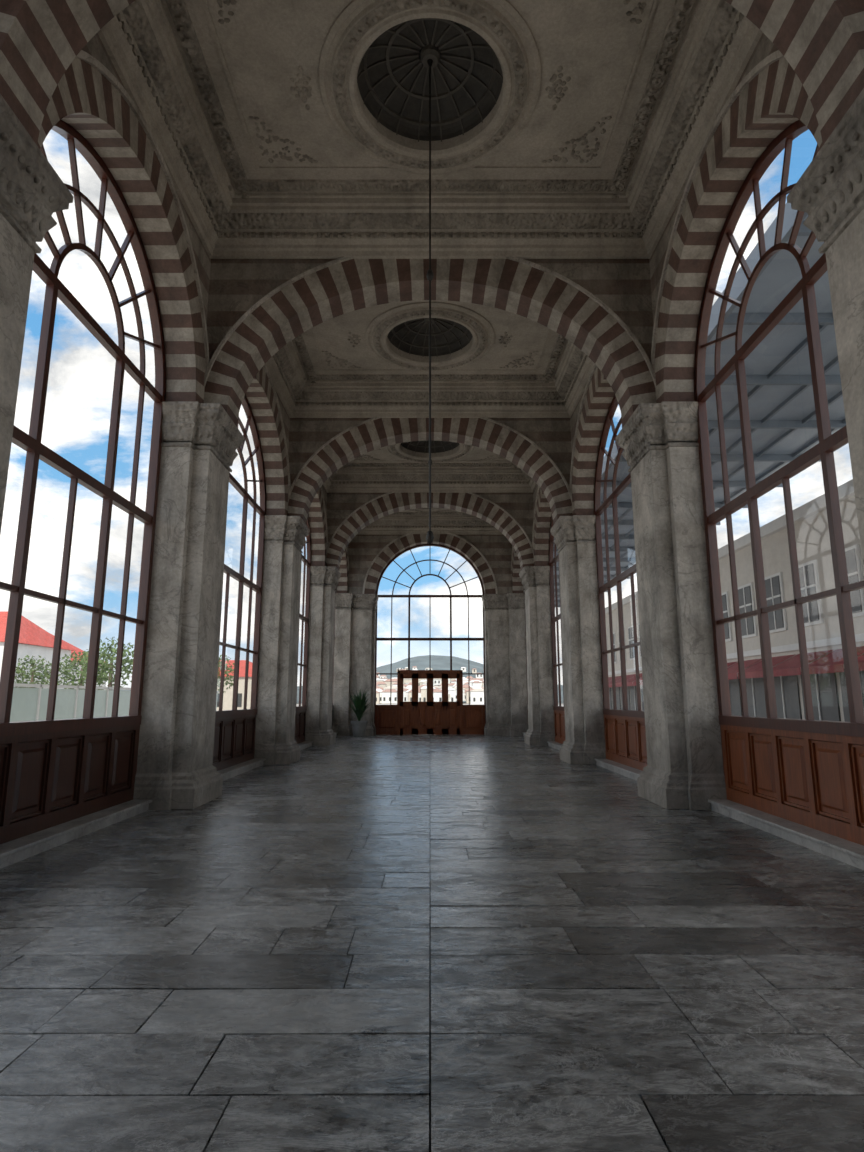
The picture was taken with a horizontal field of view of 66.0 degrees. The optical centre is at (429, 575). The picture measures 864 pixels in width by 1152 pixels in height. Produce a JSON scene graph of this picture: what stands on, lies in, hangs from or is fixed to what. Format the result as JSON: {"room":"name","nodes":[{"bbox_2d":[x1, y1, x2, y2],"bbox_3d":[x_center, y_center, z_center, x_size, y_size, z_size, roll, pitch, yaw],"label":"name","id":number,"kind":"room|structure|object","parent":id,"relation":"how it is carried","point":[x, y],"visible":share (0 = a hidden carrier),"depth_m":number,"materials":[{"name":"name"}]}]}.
{"room":"train station hall","nodes":[
{"label":"train station hall","id":0,"kind":"room"},
{"bbox_2d":[82,33,336,592],"bbox_3d":[-3.825,-0.958,13.500,0.530,10.100,31.200,0,-10,0],"label":"wall","id":1,"kind":"structure","parent":0,"point":[94,47],"depth_m":10.18,"materials":[{"name":"paint"}]},
{"bbox_2d":[0,120,165,843],"bbox_3d":[-4.030,-1.141,7.544,0.210,7.890,4.241,0,-10,0],"label":"window","id":2,"kind":"structure","parent":1,"relation":"in","point":[53,772],"depth_m":7.70,"materials":[{"name":"brown wood"}]},
{"bbox_2d":[37,50,208,402],"bbox_3d":[-3.710,-4.233,8.116,0.480,2.600,5.240,0,-10,0],"label":"arch","id":3,"kind":"object","parent":1,"relation":"attached to","point":[88,97],"visible":0.75,"depth_m":8.68,"materials":[{"name":"stone"}]},
{"bbox_2d":[0,732,337,868],"bbox_3d":[-3.880,3.808,12.948,0.360,0.145,28.890,0,-10,0],"label":"baseboard","id":4,"kind":"structure","parent":1,"relation":"attached to","point":[14,851],"depth_m":7.13,"materials":[{"name":"stone"}]},
{"bbox_2d":[213,395,265,770],"bbox_3d":[-4.030,-0.077,13.286,0.210,7.890,4.961,0,-10,0],"label":"window","id":5,"kind":"structure","parent":1,"relation":"in","point":[235,730],"depth_m":14.38,"materials":[{"name":"brown wood"}]},
{"bbox_2d":[245,365,290,515],"bbox_3d":[-3.710,-3.170,13.859,0.480,2.600,5.960,0,-10,0],"label":"arch","id":6,"kind":"object","parent":1,"relation":"attached to","point":[261,394],"visible":0.48,"depth_m":15.54,"materials":[{"name":"stone"}]},
{"bbox_2d":[295,517,310,743],"bbox_3d":[-4.030,1.051,19.383,0.210,7.890,4.961,0,-10,0],"label":"window","id":7,"kind":"structure","parent":1,"relation":"in","point":[300,714],"depth_m":21.24,"materials":[{"name":"brown wood"}]},
{"bbox_2d":[308,486,327,565],"bbox_3d":[-3.710,-2.041,19.955,0.480,2.600,5.960,0,-10,0],"label":"arch","id":8,"kind":"object","parent":1,"relation":"attached to","point":[318,530],"visible":0.37,"depth_m":22.00,"materials":[{"name":"stone"}]},
{"bbox_2d":[332,589,335,717],"bbox_3d":[-4.030,2.173,25.440,0.210,7.890,4.881,0,-10,0],"label":"window","id":9,"kind":"structure","parent":1,"relation":"in","point":[335,589],"depth_m":27.52,"materials":[{"name":"brown wood"}]},
{"bbox_2d":[337,546,348,592],"bbox_3d":[-3.710,-0.919,26.012,0.480,2.600,5.880,0,-10,0],"label":"arch","id":10,"kind":"object","parent":1,"relation":"attached to","point":[342,587],"visible":0.23,"depth_m":28.14,"materials":[{"name":"stone"}]},
{"bbox_2d":[97,0,762,534],"bbox_3d":[0.000,-4.965,13.886,7.120,0.800,30.500,0,-10,0],"label":"trim","id":11,"kind":"structure","parent":1,"relation":"attached to","point":[140,42],"depth_m":10.47,"materials":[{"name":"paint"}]},
{"bbox_2d":[348,535,511,593],"bbox_3d":[0.000,1.818,28.495,8.180,10.100,0.700,0,-10,0],"label":"wall","id":12,"kind":"structure","parent":0,"point":[362,549],"depth_m":28.65,"materials":[{"name":"stone"}]},
{"bbox_2d":[374,544,485,734],"bbox_3d":[0.000,2.585,28.435,4.760,8.170,0.160,0,-10,0],"label":"window","id":13,"kind":"structure","parent":12,"relation":"in","point":[386,717],"depth_m":28.13,"materials":[{"name":"brown wood"}]},
{"bbox_2d":[400,673,414,734],"bbox_3d":[-0.945,5.349,27.872,0.630,2.530,0.100,0,-10,0],"label":"door","id":14,"kind":"structure","parent":13,"relation":"attached to","point":[407,709],"depth_m":27.81,"materials":[{"name":"brown wood"}]},
{"bbox_2d":[415,673,429,734],"bbox_3d":[-0.315,5.349,27.872,0.630,2.530,0.100,0,-10,0],"label":"door","id":15,"kind":"structure","parent":13,"relation":"attached to","point":[422,709],"depth_m":27.81,"materials":[{"name":"brown wood"}]},
{"bbox_2d":[430,673,444,734],"bbox_3d":[0.315,5.349,27.872,0.630,2.530,0.100,0,-10,0],"label":"door","id":16,"kind":"structure","parent":13,"relation":"attached to","point":[437,709],"depth_m":27.81,"materials":[{"name":"brown wood"}]},
{"bbox_2d":[445,673,459,734],"bbox_3d":[0.945,5.349,27.872,0.630,2.530,0.100,0,-10,0],"label":"door","id":17,"kind":"structure","parent":13,"relation":"attached to","point":[452,709],"depth_m":27.81,"materials":[{"name":"brown wood"}]},
{"bbox_2d":[363,531,497,593],"bbox_3d":[0.000,-0.554,28.726,5.740,2.870,0.470,0,-10,0],"label":"arch","id":18,"kind":"object","parent":12,"relation":"attached to","point":[408,540],"visible":0.95,"depth_m":28.61,"materials":[{"name":"stone"}]},
{"bbox_2d":[161,0,699,511],"bbox_3d":[0.000,-5.705,14.226,8.180,0.800,31.500,0,-10,0],"label":"ceiling","id":19,"kind":"structure","parent":0,"point":[264,43],"depth_m":8.87,"materials":[{"name":"paint"}]},
{"bbox_2d":[356,448,502,459],"bbox_3d":[0.000,-4.169,20.324,4.960,0.050,3.489,0,-10,0],"label":"ornament","id":20,"kind":"object","parent":19,"relation":"attached to","point":[500,457],"depth_m":21.82,"materials":[{"name":"grey stone"}]},
{"bbox_2d":[319,0,540,174],"bbox_3d":[0.000,-6.544,8.681,2.840,0.690,2.840,0,-10,0],"label":"dome","id":21,"kind":"object","parent":19,"relation":"in","point":[374,68],"depth_m":8.80,"materials":[{"name":"grey stone"}]},
{"bbox_2d":[426,59,433,543],"bbox_3d":[0.000,-3.555,8.128,0.090,6.510,0.090,0,-10,0],"label":"cable","id":22,"kind":"object","parent":21,"relation":"hanging from","point":[429,537],"depth_m":8.09,"materials":[{"name":"black metal"}]},
{"bbox_2d":[365,302,494,371],"bbox_3d":[0.000,-5.428,14.709,2.840,0.690,2.840,0,-10,0],"label":"dome","id":23,"kind":"object","parent":19,"relation":"in","point":[398,336],"depth_m":15.01,"materials":[{"name":"grey stone"}]},
{"bbox_2d":[385,440,474,462],"bbox_3d":[0.000,-4.290,20.855,2.840,0.690,2.840,0,-10,0],"label":"dome","id":24,"kind":"object","parent":19,"relation":"in","point":[417,451],"depth_m":21.55,"materials":[{"name":"grey stone"}]},
{"bbox_2d":[409,508,450,512],"bbox_3d":[0.000,-3.202,26.730,2.840,0.690,2.840,0,-10,0],"label":"dome","id":25,"kind":"object","parent":19,"relation":"in","point":[433,510],"depth_m":27.61,"materials":[{"name":"grey stone"}]},
{"bbox_2d":[321,332,538,368],"bbox_3d":[0.000,-5.298,14.228,4.960,0.050,3.498,0,-10,0],"label":"ornament","id":26,"kind":"object","parent":19,"relation":"attached to","point":[356,341],"depth_m":15.38,"materials":[{"name":"grey stone"}]},
{"bbox_2d":[217,0,646,163],"bbox_3d":[0.000,-6.372,8.428,4.960,0.050,2.893,0,-10,0],"label":"ornament","id":27,"kind":"object","parent":19,"relation":"attached to","point":[637,10],"depth_m":8.88,"materials":[{"name":"grey stone"}]},
{"bbox_2d":[0,735,863,1151],"bbox_3d":[0.000,3.885,12.477,8.160,0.202,31.448,0,-10,0],"label":"floor","id":28,"kind":"structure","parent":0,"point":[375,943],"depth_m":3.63,"materials":[{"name":"stone"}]},
{"bbox_2d":[0,94,73,534],"bbox_3d":[-3.606,-0.623,4.600,0.952,5.800,1.574,0,-10,0],"label":"stone pillar","id":29,"kind":"structure","parent":28,"relation":"on","point":[31,190],"depth_m":5.25,"materials":[{"name":"stone"}]},
{"bbox_2d":[133,402,244,809],"bbox_3d":[-3.606,0.386,10.048,0.952,5.800,1.454,0,-10,0],"label":"stone pillar","id":30,"kind":"structure","parent":28,"relation":"on","point":[176,770],"depth_m":9.59,"materials":[{"name":"stone"}]},
{"bbox_2d":[254,515,309,764],"bbox_3d":[-3.606,1.515,16.144,0.952,5.800,1.454,0,-10,0],"label":"stone pillar","id":31,"kind":"structure","parent":28,"relation":"on","point":[284,535],"depth_m":15.67,"materials":[{"name":"stone"}]},
{"bbox_2d":[305,566,340,745],"bbox_3d":[-3.606,2.643,22.241,0.952,5.800,1.454,0,-10,0],"label":"stone pillar","id":32,"kind":"structure","parent":28,"relation":"on","point":[324,582],"depth_m":21.75,"materials":[{"name":"stone"}]},
{"bbox_2d":[332,593,378,735],"bbox_3d":[-3.127,3.656,27.711,1.797,5.800,1.097,0,-10,0],"label":"pilaster","id":33,"kind":"object","parent":28,"relation":"on","point":[355,614],"visible":0.88,"depth_m":27.46,"materials":[{"name":"stone"}]},
{"bbox_2d":[350,690,370,736],"bbox_3d":[-2.812,5.404,26.348,0.977,1.868,1.047,0,-10,0],"label":"potted plant","id":34,"kind":"object","parent":28,"relation":"on","point":[358,727],"visible":1,"depth_m":26.13,"materials":[{"name":"green plant"}]},
{"bbox_2d":[482,593,527,735],"bbox_3d":[3.127,3.656,27.711,1.797,5.800,1.097,0,-10,0],"label":"pilaster","id":35,"kind":"object","parent":28,"relation":"on","point":[504,614],"visible":0.96,"depth_m":27.42,"materials":[{"name":"stone"}]},
{"bbox_2d":[519,566,554,745],"bbox_3d":[3.606,2.643,22.241,0.952,5.800,1.454,0,-10,0],"label":"stone pillar","id":36,"kind":"structure","parent":28,"relation":"on","point":[535,582],"depth_m":21.73,"materials":[{"name":"stone"}]},
{"bbox_2d":[326,492,533,569],"bbox_3d":[0.000,-2.217,23.095,7.220,4.130,0.590,0,-10,0],"label":"stone arch","id":37,"kind":"object","parent":36,"relation":"on","point":[512,514],"visible":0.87,"depth_m":22.88,"materials":[{"name":"stone"}]},
{"bbox_2d":[550,515,605,764],"bbox_3d":[3.606,1.515,16.144,0.952,5.800,1.454,0,-10,0],"label":"stone pillar","id":38,"kind":"structure","parent":28,"relation":"on","point":[575,535],"depth_m":15.65,"materials":[{"name":"stone"}]},
{"bbox_2d":[288,417,571,524],"bbox_3d":[0.000,-3.346,16.998,7.220,4.130,0.590,0,-10,0],"label":"stone arch","id":39,"kind":"object","parent":38,"relation":"on","point":[318,447],"visible":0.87,"depth_m":16.79,"materials":[{"name":"stone"}]},
{"bbox_2d":[615,402,726,809],"bbox_3d":[3.606,0.386,10.048,0.952,5.800,1.454,0,-10,0],"label":"stone pillar","id":40,"kind":"structure","parent":28,"relation":"on","point":[659,441],"depth_m":9.59,"materials":[{"name":"stone"}]},
{"bbox_2d":[204,257,655,426],"bbox_3d":[0.000,-4.475,10.902,7.220,4.130,0.590,0,-10,0],"label":"stone arch","id":41,"kind":"object","parent":40,"relation":"on","point":[603,307],"visible":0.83,"depth_m":10.70,"materials":[{"name":"stone"}]},
{"bbox_2d":[787,88,863,566],"bbox_3d":[3.606,-0.623,4.600,0.952,5.800,1.574,0,-10,0],"label":"stone pillar","id":42,"kind":"structure","parent":28,"relation":"on","point":[830,190],"depth_m":5.21,"materials":[{"name":"stone"}]},
{"bbox_2d":[0,0,863,144],"bbox_3d":[0.000,-5.495,5.396,7.220,4.130,0.590,0,-10,0],"label":"stone arch","id":43,"kind":"object","parent":42,"relation":"on","point":[822,41],"visible":0.93,"depth_m":5.17,"materials":[{"name":"stone"}]},
{"bbox_2d":[523,33,777,592],"bbox_3d":[3.825,-0.958,13.500,0.530,10.100,31.200,0,-10,0],"label":"wall","id":44,"kind":"structure","parent":0,"point":[764,47],"depth_m":10.18,"materials":[{"name":"paint"}]},
{"bbox_2d":[511,546,522,592],"bbox_3d":[3.710,-0.919,26.012,0.480,2.600,5.880,0,-10,0],"label":"arch","id":45,"kind":"object","parent":44,"relation":"attached to","point":[517,587],"visible":0.23,"depth_m":28.14,"materials":[{"name":"stone"}]},
{"bbox_2d":[524,589,528,728],"bbox_3d":[4.030,2.173,25.440,0.210,7.890,4.881,0,-10,0],"label":"window","id":46,"kind":"structure","parent":44,"relation":"in","point":[524,589],"depth_m":27.54,"materials":[{"name":"brown wood"}]},
{"bbox_2d":[532,486,551,565],"bbox_3d":[3.710,-2.041,19.955,0.480,2.600,5.960,0,-10,0],"label":"arch","id":47,"kind":"object","parent":44,"relation":"attached to","point":[542,512],"visible":0.37,"depth_m":21.99,"materials":[{"name":"stone"}]},
{"bbox_2d":[549,517,565,743],"bbox_3d":[4.030,1.051,19.383,0.210,7.890,4.961,0,-10,0],"label":"window","id":48,"kind":"structure","parent":44,"relation":"in","point":[559,712],"depth_m":21.24,"materials":[{"name":"brown wood"}]},
{"bbox_2d":[569,364,614,515],"bbox_3d":[3.710,-3.170,13.859,0.480,2.600,5.960,0,-10,0],"label":"arch","id":49,"kind":"object","parent":44,"relation":"attached to","point":[598,395],"visible":0.55,"depth_m":15.54,"materials":[{"name":"stone"}]},
{"bbox_2d":[594,396,646,770],"bbox_3d":[4.030,-0.077,13.286,0.210,7.890,4.961,0,-10,0],"label":"window","id":50,"kind":"structure","parent":44,"relation":"in","point":[625,732],"depth_m":14.38,"materials":[{"name":"brown wood"}]},
{"bbox_2d":[522,732,863,869],"bbox_3d":[3.880,3.808,12.948,0.360,0.145,28.890,0,-10,0],"label":"baseboard","id":51,"kind":"structure","parent":44,"relation":"attached to","point":[851,853],"depth_m":7.09,"materials":[{"name":"stone"}]},
{"bbox_2d":[651,50,822,402],"bbox_3d":[3.710,-4.233,8.116,0.480,2.600,5.240,0,-10,0],"label":"arch","id":52,"kind":"object","parent":44,"relation":"attached to","point":[771,97],"visible":0.77,"depth_m":8.70,"materials":[{"name":"stone"}]},
{"bbox_2d":[694,120,863,845],"bbox_3d":[4.030,-1.141,7.544,0.210,7.890,4.241,0,-10,0],"label":"window","id":53,"kind":"structure","parent":44,"relation":"in","point":[809,772],"depth_m":7.65,"materials":[{"name":"brown wood"}]},
{"label":"outside","id":54,"kind":"structure","parent":0,"visible":0},
{"bbox_2d":[296,702,563,705],"bbox_3d":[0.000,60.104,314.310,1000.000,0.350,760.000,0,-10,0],"label":"pavement","id":55,"kind":"structure","parent":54,"point":[562,704],"depth_m":214.15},
{"bbox_2d":[14,655,59,687],"bbox_3d":[-25.993,7.440,43.389,3.335,4.569,3.270,0,-10,0],"label":"tree","id":56,"kind":"object","parent":55,"relation":"on","point":[31,662],"visible":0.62,"depth_m":43.30,"materials":[{"name":"green plant"}]},
{"bbox_2d":[57,651,108,689],"bbox_3d":[-21.509,6.928,40.962,3.313,4.692,3.293,0,-10,0],"label":"tree","id":57,"kind":"object","parent":55,"relation":"on","point":[72,664],"visible":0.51,"depth_m":40.48,"materials":[{"name":"green plant"}]},
{"bbox_2d":[77,637,133,689],"bbox_3d":[-18.955,6.307,39.549,3.752,5.398,3.663,0,-10,0],"label":"tree","id":58,"kind":"object","parent":55,"relation":"on","point":[102,676],"visible":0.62,"depth_m":39.29,"materials":[{"name":"green plant"}]},
{"bbox_2d":[10,683,218,721],"bbox_3d":[-11.010,4.093,18.565,0.100,2.110,32.060,0,-10,0],"label":"fence","id":59,"kind":"object","parent":55,"relation":"on","point":[28,704],"visible":0.15,"depth_m":19.90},
{"bbox_2d":[0,611,251,710],"bbox_3d":[-32.500,9.023,61.638,31.600,8.100,35.100,0,-10,0],"label":"house","id":60,"kind":"structure","parent":55,"relation":"on","point":[34,641],"depth_m":49.94,"materials":[{"name":"tile"}]},
{"bbox_2d":[217,654,233,692],"bbox_3d":[-15.209,7.769,46.303,3.518,4.981,3.413,0,-10,0],"label":"tree","id":61,"kind":"object","parent":55,"relation":"on","point":[227,668],"visible":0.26,"depth_m":46.41,"materials":[{"name":"green plant"}]},
{"bbox_2d":[120,655,563,703],"bbox_3d":[0.000,57.702,394.751,520.000,34.646,322.683,0,-10,0],"label":"hillside town","id":62,"kind":"object","parent":55,"relation":"on","point":[438,662],"visible":0.31,"depth_m":343.80,"materials":[{"name":"tile"}]},
{"bbox_2d":[553,203,847,606],"bbox_3d":[10.450,2.479,33.163,7.900,10.600,62.120,0,-10,0],"label":"platform canopy","id":63,"kind":"object","parent":55,"relation":"on","point":[783,423],"visible":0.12,"depth_m":18.93,"materials":[{"name":"grey metal"}]},
{"bbox_2d":[605,479,863,721],"bbox_3d":[17.850,3.801,35.908,9.300,9.000,56.000,0,-10,0],"label":"station building","id":64,"kind":"structure","parent":55,"relation":"on","point":[816,574],"depth_m":26.53,"materials":[{"name":"beige paint"}]}
]}

